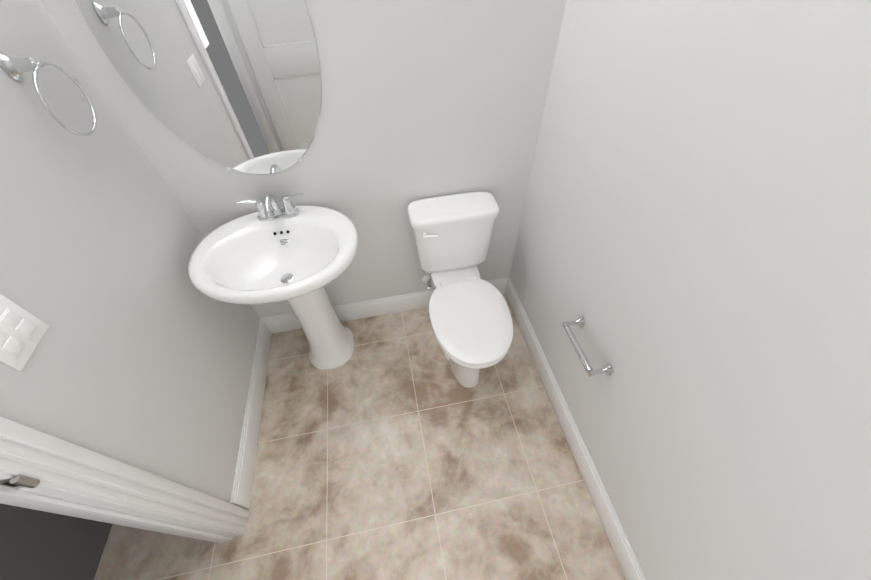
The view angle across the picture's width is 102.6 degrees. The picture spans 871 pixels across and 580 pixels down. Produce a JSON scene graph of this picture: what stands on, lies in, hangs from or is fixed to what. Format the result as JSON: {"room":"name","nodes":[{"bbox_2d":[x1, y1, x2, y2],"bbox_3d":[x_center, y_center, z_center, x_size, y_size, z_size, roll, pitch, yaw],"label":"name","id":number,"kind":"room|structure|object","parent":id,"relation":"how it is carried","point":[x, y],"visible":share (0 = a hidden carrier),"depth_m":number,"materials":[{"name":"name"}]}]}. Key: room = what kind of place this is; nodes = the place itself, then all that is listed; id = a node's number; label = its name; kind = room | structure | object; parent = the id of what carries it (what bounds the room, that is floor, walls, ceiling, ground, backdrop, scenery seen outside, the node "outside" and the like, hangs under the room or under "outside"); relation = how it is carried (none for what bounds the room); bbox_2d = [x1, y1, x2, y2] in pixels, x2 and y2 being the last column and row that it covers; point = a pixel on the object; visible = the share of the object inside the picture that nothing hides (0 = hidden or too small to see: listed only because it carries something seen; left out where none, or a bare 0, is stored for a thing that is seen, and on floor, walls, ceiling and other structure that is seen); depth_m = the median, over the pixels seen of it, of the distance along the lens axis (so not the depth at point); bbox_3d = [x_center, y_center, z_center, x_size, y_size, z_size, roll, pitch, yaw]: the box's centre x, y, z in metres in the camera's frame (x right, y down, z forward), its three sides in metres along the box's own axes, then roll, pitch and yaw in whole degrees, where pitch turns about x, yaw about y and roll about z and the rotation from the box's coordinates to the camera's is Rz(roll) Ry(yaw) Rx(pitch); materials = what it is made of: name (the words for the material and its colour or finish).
{"room":"bathroom","nodes":[
{"label":"bathroom","id":0,"kind":"room"},
{"bbox_2d":[0,503,111,579],"bbox_3d":[-1.419,0.133,0.305,0.040,2.940,2.199,-9,50,-6],"label":"wall","id":1,"kind":"structure","parent":0,"point":[38,545],"depth_m":1.24,"materials":[{"name":"grey paint"}]},
{"bbox_2d":[0,0,259,502],"bbox_3d":[-1.011,-0.350,0.701,0.120,2.940,1.129,-9,50,-6],"label":"wall","id":2,"kind":"structure","parent":0,"point":[141,356],"depth_m":0.98,"materials":[{"name":"white paint"}]},
{"bbox_2d":[0,295,48,370],"bbox_3d":[-0.875,0.089,0.719,0.009,0.114,0.116,-9,50,-6],"label":"switch plate","id":3,"kind":"object","parent":2,"relation":"attached to","point":[22,331],"visible":1,"depth_m":0.73,"materials":[{"name":"white plastic"}]},
{"bbox_2d":[0,51,96,135],"bbox_3d":[-0.951,-0.480,0.859,0.073,0.195,0.164,-9,50,-6],"label":"towel ring","id":4,"kind":"object","parent":2,"relation":"attached to","point":[14,68],"visible":1,"depth_m":0.81,"materials":[{"name":"silver metal"}]},
{"bbox_2d":[230,318,271,508],"bbox_3d":[-0.908,0.556,1.759,0.014,0.150,0.935,-9,50,-6],"label":"baseboard","id":5,"kind":"structure","parent":2,"relation":"attached to","point":[243,479],"depth_m":1.67,"materials":[{"name":"white paint"}]},
{"bbox_2d":[38,0,565,317],"bbox_3d":[-0.317,-0.857,1.108,1.733,2.940,0.120,-9,50,-6],"label":"wall","id":6,"kind":"structure","parent":0,"point":[422,99],"depth_m":1.33,"materials":[{"name":"white paint"}]},
{"bbox_2d":[75,0,321,174],"bbox_3d":[-0.666,-0.739,1.040,0.600,0.875,0.008,-9,50,-6],"label":"mirror","id":7,"kind":"object","parent":6,"relation":"attached to","point":[236,85],"visible":1,"depth_m":1.09,"materials":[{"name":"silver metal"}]},
{"bbox_2d":[261,277,508,333],"bbox_3d":[-0.271,0.093,2.131,1.493,0.150,0.014,-9,50,-6],"label":"baseboard","id":8,"kind":"structure","parent":6,"relation":"attached to","point":[356,310],"depth_m":2.10,"materials":[{"name":"white paint"}]},
{"bbox_2d":[94,294,625,579],"bbox_3d":[-0.318,0.926,1.566,2.213,0.060,2.199,-9,50,-6],"label":"floor","id":9,"kind":"structure","parent":0,"point":[392,448],"depth_m":1.57,"materials":[{"name":"tile"}]},
{"bbox_2d":[188,193,357,369],"bbox_3d":[-0.605,0.068,1.613,0.626,0.988,0.500,-9,50,-6],"label":"sink","id":10,"kind":"object","parent":9,"relation":"on","point":[298,258],"visible":1,"depth_m":1.42,"materials":[{"name":"white ceramic"}]},
{"bbox_2d":[237,193,303,221],"bbox_3d":[-0.642,-0.316,1.373,0.252,0.124,0.147,-9,50,-6],"label":"faucet","id":11,"kind":"object","parent":10,"relation":"on","point":[290,213],"depth_m":1.42,"materials":[{"name":"silver metal"}]},
{"bbox_2d":[407,191,512,387],"bbox_3d":[0.137,0.079,1.690,0.404,0.822,0.709,-9,50,-6],"label":"toilet","id":12,"kind":"object","parent":9,"relation":"on","point":[471,319],"visible":1,"depth_m":1.56,"materials":[{"name":"white ceramic"}]},
{"bbox_2d":[510,0,870,579],"bbox_3d":[0.674,-0.211,0.532,0.120,2.940,2.199,-9,50,-6],"label":"wall","id":13,"kind":"structure","parent":0,"point":[693,246],"depth_m":0.77,"materials":[{"name":"white paint"}]},
{"bbox_2d":[505,277,645,579],"bbox_3d":[0.641,0.700,1.590,0.014,0.150,1.959,-9,50,-6],"label":"baseboard","id":14,"kind":"structure","parent":13,"relation":"attached to","point":[628,562],"depth_m":1.55,"materials":[{"name":"white paint"}]},
{"bbox_2d":[563,316,612,376],"bbox_3d":[0.558,0.210,1.303,0.078,0.055,0.250,-9,50,-6],"label":"toilet paper holder","id":15,"kind":"object","parent":13,"relation":"attached to","point":[607,369],"visible":1,"depth_m":1.28,"materials":[{"name":"silver metal"}]},
{"bbox_3d":[-0.850,-0.409,-0.874,0.120,0.465,0.850,-9,50,-6],"label":"wall","id":16,"kind":"structure","parent":0,"visible":0},
{"bbox_2d":[0,416,249,542],"bbox_3d":[-0.809,0.516,0.224,0.139,2.543,0.986,-9,50,-6],"label":"door frame","id":17,"kind":"structure","parent":16,"relation":"attached to","point":[45,458],"depth_m":0.86,"materials":[{"name":"white paint"}]}
]}

